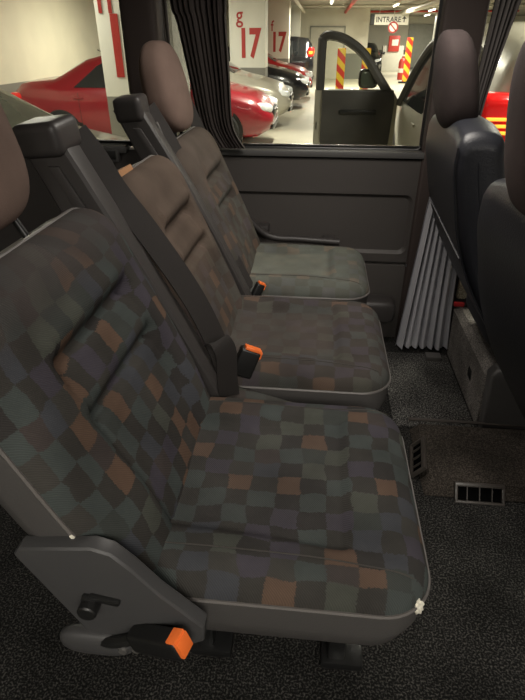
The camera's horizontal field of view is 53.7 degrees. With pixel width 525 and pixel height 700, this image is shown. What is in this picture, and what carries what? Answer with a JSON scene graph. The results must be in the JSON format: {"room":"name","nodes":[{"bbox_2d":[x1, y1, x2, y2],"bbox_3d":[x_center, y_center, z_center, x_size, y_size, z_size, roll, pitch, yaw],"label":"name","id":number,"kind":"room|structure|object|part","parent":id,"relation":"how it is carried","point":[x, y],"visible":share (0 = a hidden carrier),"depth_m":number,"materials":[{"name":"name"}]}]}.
{"room":"vehicle interior","nodes":[
{"label":"vehicle interior","id":0,"kind":"room"},
{"bbox_2d":[0,147,463,337],"bbox_3d":[0.356,-0.686,1.949,3.300,1.455,0.050,3,31,5],"label":"wall","id":1,"kind":"structure","parent":0,"point":[41,207],"depth_m":2.12,"materials":[{"name":"grey plastic"}]},
{"bbox_2d":[104,148,119,161],"bbox_3d":[-0.584,-0.739,1.965,0.085,0.050,0.023,3,31,5],"label":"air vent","id":2,"kind":"object","parent":1,"relation":"attached to","point":[113,153],"visible":0.48,"depth_m":1.95,"materials":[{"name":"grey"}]},
{"bbox_2d":[97,139,132,145],"bbox_3d":[-0.898,-1.038,1.883,0.895,0.549,0.026,3,31,5],"label":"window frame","id":3,"kind":"structure","parent":1,"relation":"in","point":[99,140],"depth_m":1.98,"materials":[{"name":"black plastic"}]},
{"bbox_3d":[-0.898,-1.040,1.885,0.895,0.549,0.020,3,31,5],"label":"frame","id":4,"kind":"part","parent":3,"relation":"part of","materials":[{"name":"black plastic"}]},
{"bbox_2d":[100,143,130,152],"bbox_3d":[-0.939,-0.793,2.017,0.860,0.028,0.075,3,31,5],"label":"trim","id":5,"kind":"structure","parent":1,"relation":"attached to","point":[122,148],"depth_m":1.95,"materials":[{"name":"grey plastic"}]},
{"bbox_2d":[119,0,163,154],"bbox_3d":[-0.405,-1.012,1.808,0.120,0.620,0.120,3,31,5],"label":"trim","id":6,"kind":"structure","parent":1,"relation":"attached to","point":[141,20],"depth_m":1.72,"materials":[{"name":"grey plastic"}]},
{"bbox_2d":[161,0,245,148],"bbox_3d":[0.113,-0.970,1.726,0.895,0.572,0.038,3,31,5],"label":"window curtain","id":7,"kind":"object","parent":1,"relation":"hanging from","point":[196,30],"visible":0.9,"depth_m":1.75,"materials":[{"name":"grey fabric"}]},
{"bbox_2d":[249,215,339,245],"bbox_3d":[0.079,-0.512,1.995,0.442,0.205,0.082,1,31,2],"label":"wall handrail","id":8,"kind":"object","parent":1,"relation":"attached to","point":[262,229],"visible":0.73,"depth_m":2.01,"materials":[{"name":"grey plastic"}]},
{"bbox_2d":[161,0,442,149],"bbox_3d":[0.123,-0.984,1.795,0.929,0.552,0.026,3,31,5],"label":"window","id":9,"kind":"structure","parent":1,"relation":"in","point":[255,145],"depth_m":1.89,"materials":[{"name":"black plastic"}]},
{"bbox_2d":[223,156,420,261],"bbox_3d":[0.161,-0.543,2.017,0.875,0.390,0.016,3,31,5],"label":"trim","id":10,"kind":"structure","parent":1,"relation":"attached to","point":[367,204],"depth_m":1.99,"materials":[{"name":"grey plastic"}]},
{"bbox_2d":[219,147,424,158],"bbox_3d":[0.156,-0.734,1.923,0.860,0.022,0.075,3,31,5],"label":"trim","id":11,"kind":"structure","parent":1,"relation":"attached to","point":[249,151],"depth_m":1.89,"materials":[{"name":"grey plastic"}]},
{"bbox_2d":[367,294,394,322],"bbox_3d":[0.431,-0.172,2.136,0.220,0.099,0.100,3,31,5],"label":"tray","id":12,"kind":"object","parent":1,"relation":"attached to","point":[383,305],"visible":0.4,"depth_m":2.09,"materials":[{"name":"grey plastic"}]},
{"bbox_2d":[365,263,404,336],"bbox_3d":[0.184,-0.220,2.208,0.830,0.335,0.014,3,31,5],"label":"trim","id":13,"kind":"structure","parent":1,"relation":"attached to","point":[383,279],"depth_m":2.13,"materials":[{"name":"grey plastic"}]},
{"bbox_2d":[395,0,489,337],"bbox_3d":[0.645,-0.650,1.924,0.138,1.360,0.080,3,31,5],"label":"trim","id":14,"kind":"structure","parent":1,"relation":"attached to","point":[470,16],"depth_m":1.77,"materials":[{"name":"grey plastic"}]},
{"bbox_2d":[395,0,521,349],"bbox_3d":[0.672,-0.575,1.822,0.238,1.305,0.070,3,31,5],"label":"curtain","id":15,"kind":"object","parent":1,"relation":"hanging from","point":[426,316],"visible":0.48,"depth_m":1.99,"materials":[{"name":"grey fabric"}]},
{"bbox_2d":[456,279,466,298],"bbox_3d":[0.855,-0.318,2.010,0.160,0.260,0.030,3,31,5],"label":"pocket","id":16,"kind":"object","parent":1,"relation":"attached to","point":[461,293],"visible":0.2,"depth_m":2.06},
{"bbox_2d":[0,337,524,699],"bbox_3d":[0.225,0.603,1.213,3.300,0.060,2.620,3,31,5],"label":"floor","id":17,"kind":"structure","parent":0,"point":[467,642],"depth_m":1.10,"materials":[{"name":"carpet"}]},
{"bbox_2d":[0,104,430,670],"bbox_3d":[-0.098,0.112,0.856,0.764,1.150,0.613,8,32,12],"label":"seat","id":18,"kind":"object","parent":17,"relation":"on","point":[173,507],"visible":1,"depth_m":0.75,"materials":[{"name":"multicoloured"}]},
{"bbox_3d":[-0.379,-0.216,0.751,0.086,0.155,0.012,3,31,5],"label":"headrest post","id":19,"kind":"part","parent":18,"relation":"part of","materials":[{"name":"black plastic"}]},
{"bbox_3d":[-0.212,0.333,0.674,0.054,0.031,0.024,3,31,5],"label":"recliner lever","id":20,"kind":"part","parent":18,"relation":"part of","materials":[{"name":"black plastic"}]},
{"bbox_3d":[-0.220,0.066,0.831,0.229,0.488,0.486,3,31,5],"label":"backrest","id":21,"kind":"part","parent":18,"relation":"part of","materials":[{"name":"multicoloured fabric"}]},
{"bbox_3d":[-0.105,0.503,1.038,0.085,0.290,0.060,3,31,5],"label":"leg","id":22,"kind":"part","parent":18,"relation":"part of","materials":[{"name":"black plastic"}]},
{"bbox_2d":[155,397,428,615],"bbox_3d":[0.027,0.218,0.893,0.462,0.052,0.443,3,31,5],"label":"cushion","id":23,"kind":"object","parent":18,"relation":"on","point":[271,506],"depth_m":0.81,"materials":[{"name":"multicoloured fabric"}]},
{"bbox_3d":[0.164,0.517,1.015,0.085,0.290,0.060,3,31,5],"label":"leg","id":24,"kind":"part","parent":18,"relation":"part of","materials":[{"name":"black plastic"}]},
{"bbox_2d":[112,93,390,409],"bbox_3d":[-0.040,-0.096,1.354,0.716,0.993,0.528,3,31,5],"label":"seat","id":25,"kind":"object","parent":17,"relation":"on","point":[297,350],"visible":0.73,"depth_m":1.27,"materials":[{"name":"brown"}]},
{"bbox_3d":[-0.169,-0.193,1.264,0.229,0.488,0.405,3,31,5],"label":"backrest","id":26,"kind":"part","parent":25,"relation":"part of","materials":[{"name":"fabric"}]},
{"bbox_2d":[231,295,389,391],"bbox_3d":[0.079,-0.040,1.327,0.462,0.051,0.418,3,31,5],"label":"cushion","id":27,"kind":"object","parent":25,"relation":"on","point":[306,345],"depth_m":1.26,"materials":[{"name":"multicoloured fabric"}]},
{"bbox_2d":[139,40,369,303],"bbox_3d":[0.001,-0.380,1.718,0.703,1.108,0.502,3,31,5],"label":"seat","id":28,"kind":"object","parent":17,"relation":"on","point":[308,271],"visible":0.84,"depth_m":1.57,"materials":[{"name":"grey fabric"}]},
{"bbox_3d":[-0.122,-0.432,1.663,0.229,0.488,0.430,3,31,5],"label":"backrest","id":29,"kind":"part","parent":28,"relation":"part of","materials":[{"name":"fabric"}]},
{"bbox_2d":[250,243,368,298],"bbox_3d":[0.120,-0.279,1.726,0.450,0.050,0.383,3,31,5],"label":"cushion","id":30,"kind":"object","parent":28,"relation":"on","point":[308,271],"depth_m":1.66,"materials":[{"name":"fabric"}]},
{"bbox_2d":[386,352,473,427],"bbox_3d":[0.593,0.130,1.917,0.265,0.030,0.480,3,31,5],"label":"mat","id":31,"kind":"object","parent":17,"relation":"on","point":[418,387],"depth_m":1.90,"materials":[{"name":"grey carpet"}]},
{"bbox_3d":[0.682,0.027,2.079,0.060,0.020,0.040,3,31,5],"label":"floor bracket","id":32,"kind":"part","parent":31,"relation":"part of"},
{"bbox_2d":[426,29,504,346],"bbox_3d":[0.830,-0.302,1.565,0.771,1.132,0.452,3,31,5],"label":"seat","id":33,"kind":"object","parent":17,"relation":"on","point":[465,150],"visible":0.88,"depth_m":1.31,"materials":[{"name":"black leather"}]},
{"bbox_3d":[0.659,-0.365,1.549,0.336,0.625,0.450,3,31,5],"label":"backrest","id":34,"kind":"part","parent":33,"relation":"part of","materials":[{"name":"black leather"}]},
{"bbox_2d":[466,295,490,346],"bbox_3d":[0.955,-0.120,1.660,0.520,0.149,0.450,3,31,5],"label":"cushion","id":35,"kind":"object","parent":33,"relation":"on","point":[478,320],"depth_m":1.68,"materials":[{"name":"leather"}]},
{"bbox_2d":[408,417,524,505],"bbox_3d":[0.829,0.340,1.548,0.783,0.057,0.319,3,31,5],"label":"duct","id":36,"kind":"object","parent":17,"relation":"on","point":[470,465],"visible":0.97,"depth_m":1.53,"materials":[{"name":"brown carpet"}]},
{"bbox_2d":[409,437,426,477],"bbox_3d":[0.469,0.323,1.570,0.043,0.051,0.140,7,32,12],"label":"grille","id":37,"kind":"object","parent":36,"relation":"attached to","point":[418,448],"depth_m":1.56,"materials":[{"name":"grey plastic"}]},
{"bbox_2d":[454,481,504,505],"bbox_3d":[0.606,0.402,1.450,0.135,0.051,0.043,3,31,5],"label":"grille","id":38,"kind":"object","parent":36,"relation":"attached to","point":[492,493],"depth_m":1.45,"materials":[{"name":"grey plastic"}]},
{"bbox_2d":[447,298,524,429],"bbox_3d":[0.823,0.035,1.848,0.215,0.262,0.515,3,31,5],"label":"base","id":39,"kind":"object","parent":17,"relation":"on","point":[487,394],"visible":0.47,"depth_m":1.74,"materials":[{"name":"grey plastic"}]},
{"bbox_2d":[477,41,524,418],"bbox_3d":[0.763,0.044,0.983,0.767,1.134,0.452,3,31,5],"label":"seat","id":40,"kind":"object","parent":17,"relation":"on","point":[501,218],"visible":1,"depth_m":0.92,"materials":[{"name":"black leather"}]},
{"bbox_3d":[0.590,0.021,0.991,0.336,0.625,0.450,3,31,5],"label":"backrest","id":41,"kind":"part","parent":40,"relation":"part of","materials":[{"name":"black leather"}]},
{"label":"outside","id":42,"kind":"structure","parent":0,"visible":0},
{"bbox_2d":[395,0,439,14],"bbox_3d":[5.558,-12.647,19.301,0.180,0.171,27.000,3,31,5],"label":"tube light","id":43,"kind":"object","parent":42,"point":[431,3],"visible":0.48,"depth_m":17.29,"materials":[{"name":"white glass"}]},
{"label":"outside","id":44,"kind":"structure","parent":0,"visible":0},
{"bbox_2d":[227,0,524,15],"bbox_3d":[3.405,-8.113,11.141,40.000,0.100,60.000,3,31,5],"label":"ceiling","id":45,"kind":"structure","parent":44,"point":[521,9],"depth_m":20.05,"materials":[{"name":"white concrete"}]},
{"bbox_2d":[294,0,305,13],"bbox_3d":[0.873,-9.854,14.499,0.100,0.095,19.000,3,31,5],"label":"ceiling pipe","id":46,"kind":"object","parent":45,"relation":"hanging from","point":[297,2],"visible":1,"depth_m":17.96,"materials":[{"name":"white metal"}]},
{"bbox_2d":[370,7,408,24],"bbox_3d":[5.278,-13.886,21.517,1.570,0.690,0.068,3,31,5],"label":"hanging sign","id":47,"kind":"object","parent":45,"relation":"hanging from","point":[375,19],"visible":0.97,"depth_m":21.57,"materials":[{"name":"white metal"}]},
{"bbox_3d":[5.363,-13.750,21.592,1.400,0.380,0.060,3,31,5],"label":"sign panel","id":48,"kind":"part","parent":47,"relation":"part of","materials":[{"name":"white metal"}]},
{"bbox_2d":[388,7,397,32],"bbox_3d":[5.424,-13.644,21.425,0.420,0.970,0.053,3,31,5],"label":"round sign","id":49,"kind":"object","parent":45,"relation":"hanging from","point":[393,26],"visible":0.98,"depth_m":21.54,"materials":[{"name":"metal"}]},
{"bbox_2d":[392,1,400,6],"bbox_3d":[4.962,-12.832,19.261,0.160,0.111,1.500,3,31,5],"label":"tube light","id":50,"kind":"object","parent":45,"relation":"attached to","point":[396,3],"visible":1,"depth_m":18.86,"materials":[{"name":"white"}]},
{"bbox_2d":[302,4,524,6],"bbox_3d":[6.506,-13.548,20.407,10.000,0.086,0.090,3,31,5],"label":"pipe","id":51,"kind":"object","parent":45,"relation":"attached to","point":[362,5],"visible":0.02,"depth_m":20.56,"materials":[{"name":"red metal"}]},
{"bbox_2d":[344,0,356,13],"bbox_3d":[3.371,-13.372,20.298,0.120,0.114,25.000,3,31,5],"label":"ceiling pipe","id":52,"kind":"object","parent":51,"relation":"attached to","point":[353,2],"visible":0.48,"depth_m":18.43,"materials":[{"name":"metal"}]},
{"bbox_2d":[370,10,518,12],"bbox_3d":[7.011,-16.102,24.675,10.000,0.086,0.090,3,31,5],"label":"pipe","id":53,"kind":"object","parent":45,"relation":"attached to","point":[371,11],"visible":0.34,"depth_m":24.71,"materials":[{"name":"red metal"}]},
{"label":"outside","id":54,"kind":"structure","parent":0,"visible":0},
{"bbox_2d":[242,69,411,143],"bbox_3d":[3.405,-5.625,12.630,40.000,0.100,60.000,3,31,5],"label":"ground","id":55,"kind":"structure","parent":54,"point":[295,126],"depth_m":12.31,"materials":[{"name":"paint"}]},
{"bbox_2d":[0,88,132,146],"bbox_3d":[-2.738,-1.404,4.146,4.368,1.459,2.160,3,31,5],"label":"parked car","id":56,"kind":"object","parent":55,"relation":"on","point":[17,110],"visible":0.02,"depth_m":4.15,"materials":[{"name":"grey paint"}]},
{"bbox_2d":[93,0,185,138],"bbox_3d":[-1.387,-3.477,6.219,0.860,2.800,0.709,3,31,5],"label":"pillar","id":57,"kind":"structure","parent":55,"relation":"on","point":[107,12],"depth_m":5.91,"materials":[{"name":"paint"}]},
{"bbox_2d":[11,49,277,141],"bbox_3d":[-1.906,-4.361,9.037,4.368,1.512,2.160,3,31,5],"label":"parked car","id":58,"kind":"object","parent":55,"relation":"on","point":[80,92],"visible":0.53,"depth_m":8.35,"materials":[{"name":"red paint"}]},
{"bbox_2d":[11,92,20,98],"bbox_3d":[-3.998,-4.195,8.587,0.300,0.138,0.300,3,31,5],"label":"tail lamp","id":59,"kind":"object","parent":58,"relation":"attached to","point":[18,94],"depth_m":8.45,"materials":[{"name":"red plastic"}]},
{"bbox_2d":[272,104,277,116],"bbox_3d":[0.164,-4.123,8.934,0.188,0.148,0.840,3,31,5],"label":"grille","id":60,"kind":"object","parent":58,"relation":"attached to","point":[275,107],"depth_m":8.81,"materials":[{"name":"silver metal"}]},
{"bbox_2d":[228,0,267,76],"bbox_3d":[-0.323,-7.242,12.509,0.837,2.800,0.709,3,31,5],"label":"pillar","id":61,"kind":"structure","parent":55,"relation":"on","point":[248,19],"depth_m":12.08,"materials":[{"name":"paint"}]},
{"bbox_2d":[229,61,293,115],"bbox_3d":[-1.509,-5.656,11.202,4.368,1.512,2.160,3,31,5],"label":"parked car","id":62,"kind":"object","parent":55,"relation":"on","point":[284,94],"visible":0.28,"depth_m":10.48,"materials":[{"name":"silver metal"}]},
{"bbox_2d":[228,46,310,99],"bbox_3d":[-0.867,-7.481,14.251,4.368,1.512,2.160,3,31,5],"label":"parked car","id":63,"kind":"object","parent":55,"relation":"on","point":[300,83],"visible":0.17,"depth_m":13.47,"materials":[{"name":"black paint"}]},
{"bbox_2d":[268,0,290,62],"bbox_3d":[0.538,-10.810,18.471,0.835,2.800,0.709,3,31,5],"label":"pillar","id":64,"kind":"structure","parent":55,"relation":"on","point":[279,11],"depth_m":17.92,"materials":[{"name":"paint"}]},
{"bbox_2d":[268,53,313,87],"bbox_3d":[-0.544,-8.858,16.551,4.368,1.512,2.160,3,31,5],"label":"parked car","id":65,"kind":"object","parent":55,"relation":"on","point":[272,60],"visible":0.18,"depth_m":15.82,"materials":[{"name":"red paint"}]},
{"bbox_2d":[290,5,300,36],"bbox_3d":[1.268,-12.888,21.944,0.620,2.800,0.509,3,31,5],"label":"pillar","id":66,"kind":"structure","parent":55,"relation":"on","point":[295,21],"depth_m":21.30,"materials":[{"name":"paint"}]},
{"bbox_2d":[289,36,314,72],"bbox_3d":[-0.239,-11.464,20.536,4.592,1.891,2.064,3,31,5],"label":"parked car","id":67,"kind":"object","parent":55,"relation":"on","point":[302,51],"visible":0.23,"depth_m":19.47,"materials":[{"name":"black paint"}]},
{"bbox_2d":[307,48,313,56],"bbox_3d":[1.811,-11.171,19.464,0.248,0.296,0.237,3,31,5],"label":"tail lamp","id":68,"kind":"object","parent":67,"relation":"attached to","point":[310,51],"depth_m":19.38,"materials":[{"name":"red plastic"}]},
{"bbox_2d":[335,48,345,88],"bbox_3d":[2.497,-8.888,16.642,0.550,1.380,0.300,3,31,5],"label":"striped post","id":69,"kind":"object","parent":55,"relation":"on","point":[341,55],"visible":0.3,"depth_m":16.55,"materials":[{"name":"yellow paint"}]},
{"bbox_2d":[360,48,370,88],"bbox_3d":[3.273,-8.847,16.574,0.550,1.380,0.300,3,31,5],"label":"striped post","id":70,"kind":"object","parent":55,"relation":"on","point":[363,66],"visible":0.1,"depth_m":16.43,"materials":[{"name":"yellow paint"}]},
{"bbox_2d":[367,43,384,70],"bbox_3d":[5.542,-16.069,28.601,2.160,1.512,4.368,3,31,5],"label":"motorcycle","id":71,"kind":"object","parent":55,"relation":"on","point":[375,54],"visible":0.27,"depth_m":27.35,"materials":[{"name":"black paint"}]},
{"bbox_2d":[381,36,403,70],"bbox_3d":[7.636,-17.415,30.481,1.200,1.800,0.620,3,31,5],"label":"tall cabinet","id":72,"kind":"object","parent":55,"relation":"on","point":[390,60],"visible":0.85,"depth_m":30.36,"materials":[{"name":"metal"}]},
{"bbox_2d":[397,55,404,79],"bbox_3d":[6.380,-12.914,23.730,0.348,1.010,0.348,3,31,5],"label":"fire extinguisher","id":73,"kind":"object","parent":55,"relation":"on","point":[401,62],"visible":0.64,"depth_m":23.63,"materials":[{"name":"red metal"}]},
{"bbox_2d":[398,37,413,82],"bbox_3d":[6.109,-12.183,21.856,0.550,1.680,0.300,3,31,5],"label":"striped post","id":74,"kind":"object","parent":55,"relation":"on","point":[409,45],"visible":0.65,"depth_m":21.82,"materials":[{"name":"yellow paint"}]},
{"bbox_2d":[313,21,524,145],"bbox_3d":[1.961,-2.164,4.997,2.950,1.891,4.556,3,31,5],"label":"parked car","id":75,"kind":"object","parent":55,"relation":"on","point":[366,116],"visible":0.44,"depth_m":5.74,"materials":[{"name":"metal"}]},
{"bbox_3d":[1.057,-2.614,6.013,0.930,0.730,0.070,3,31,5],"label":"open door","id":76,"kind":"part","parent":75,"relation":"part of","materials":[{"name":"silver metal"}]},
{"bbox_3d":[1.072,-2.615,5.952,0.810,0.655,0.040,3,31,5],"label":"door trim","id":77,"kind":"part","parent":75,"relation":"part of","materials":[{"name":"grey plastic"}]},
{"bbox_3d":[1.075,-2.692,5.881,0.420,0.050,0.040,3,31,5],"label":"armrest","id":78,"kind":"part","parent":75,"relation":"part of","materials":[{"name":"black plastic"}]},
{"bbox_2d":[358,69,376,88],"bbox_3d":[1.193,-3.065,5.861,0.220,0.197,0.120,3,31,5],"label":"mirror","id":79,"kind":"object","parent":75,"relation":"attached to","point":[366,80],"depth_m":5.82,"materials":[{"name":"black plastic"}]},
{"bbox_2d":[361,71,375,86],"bbox_3d":[1.188,-3.037,5.814,0.170,0.153,0.024,3,31,5],"label":"mirror glass","id":80,"kind":"object","parent":75,"relation":"attached to","point":[367,80],"depth_m":5.81,"materials":[{"name":"black mirror"}]},
{"bbox_2d":[481,92,508,141],"bbox_3d":[1.347,-1.341,3.039,0.237,0.296,0.248,3,31,5],"label":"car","id":81,"kind":"object","parent":75,"relation":"attached to","point":[496,103],"depth_m":2.91,"materials":[{"name":"red metal"}]},
{"bbox_2d":[432,12,437,39],"bbox_3d":[9.032,-15.503,26.312,0.800,2.800,0.609,3,31,5],"label":"pillar","id":82,"kind":"structure","parent":55,"relation":"on","point":[436,12],"depth_m":25.97,"materials":[{"name":"paint"}]},
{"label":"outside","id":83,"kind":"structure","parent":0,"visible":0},
{"bbox_2d":[368,16,524,68],"bbox_3d":[10.804,-18.871,31.940,22.000,2.900,0.200,3,31,5],"label":"wall","id":84,"kind":"structure","parent":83,"point":[379,35],"depth_m":31.80,"materials":[{"name":"grey paint"}]},
{"bbox_2d":[408,24,433,66],"bbox_3d":[9.993,-18.707,31.959,2.200,2.300,0.100,3,31,5],"label":"shutter","id":85,"kind":"object","parent":84,"relation":"attached to","point":[422,34],"visible":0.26,"depth_m":31.71,"materials":[{"name":"paint"}]},
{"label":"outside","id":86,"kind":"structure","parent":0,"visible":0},
{"bbox_2d":[226,8,370,78],"bbox_3d":[1.049,-14.270,24.252,7.600,2.900,0.200,3,31,5],"label":"wall","id":87,"kind":"structure","parent":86,"point":[356,21],"depth_m":23.57,"materials":[{"name":"paint"}]},
{"bbox_2d":[310,26,345,78],"bbox_3d":[2.977,-13.816,24.155,1.620,2.160,0.070,3,31,5],"label":"door","id":88,"kind":"structure","parent":87,"relation":"in","point":[332,46],"depth_m":24.05,"materials":[{"name":"paint"}]},
{"bbox_3d":[2.977,-13.816,24.155,1.620,2.160,0.070,3,31,5],"label":"door frame","id":89,"kind":"part","parent":88,"relation":"part of","materials":[{"name":"grey paint"}]},
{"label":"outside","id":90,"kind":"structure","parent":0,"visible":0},
{"bbox_2d":[0,0,100,92],"bbox_3d":[-4.057,-7.258,12.536,0.200,2.900,60.000,3,31,5],"label":"wall","id":91,"kind":"structure","parent":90,"point":[39,39],"depth_m":10.03,"materials":[{"name":"paint"}]}
]}

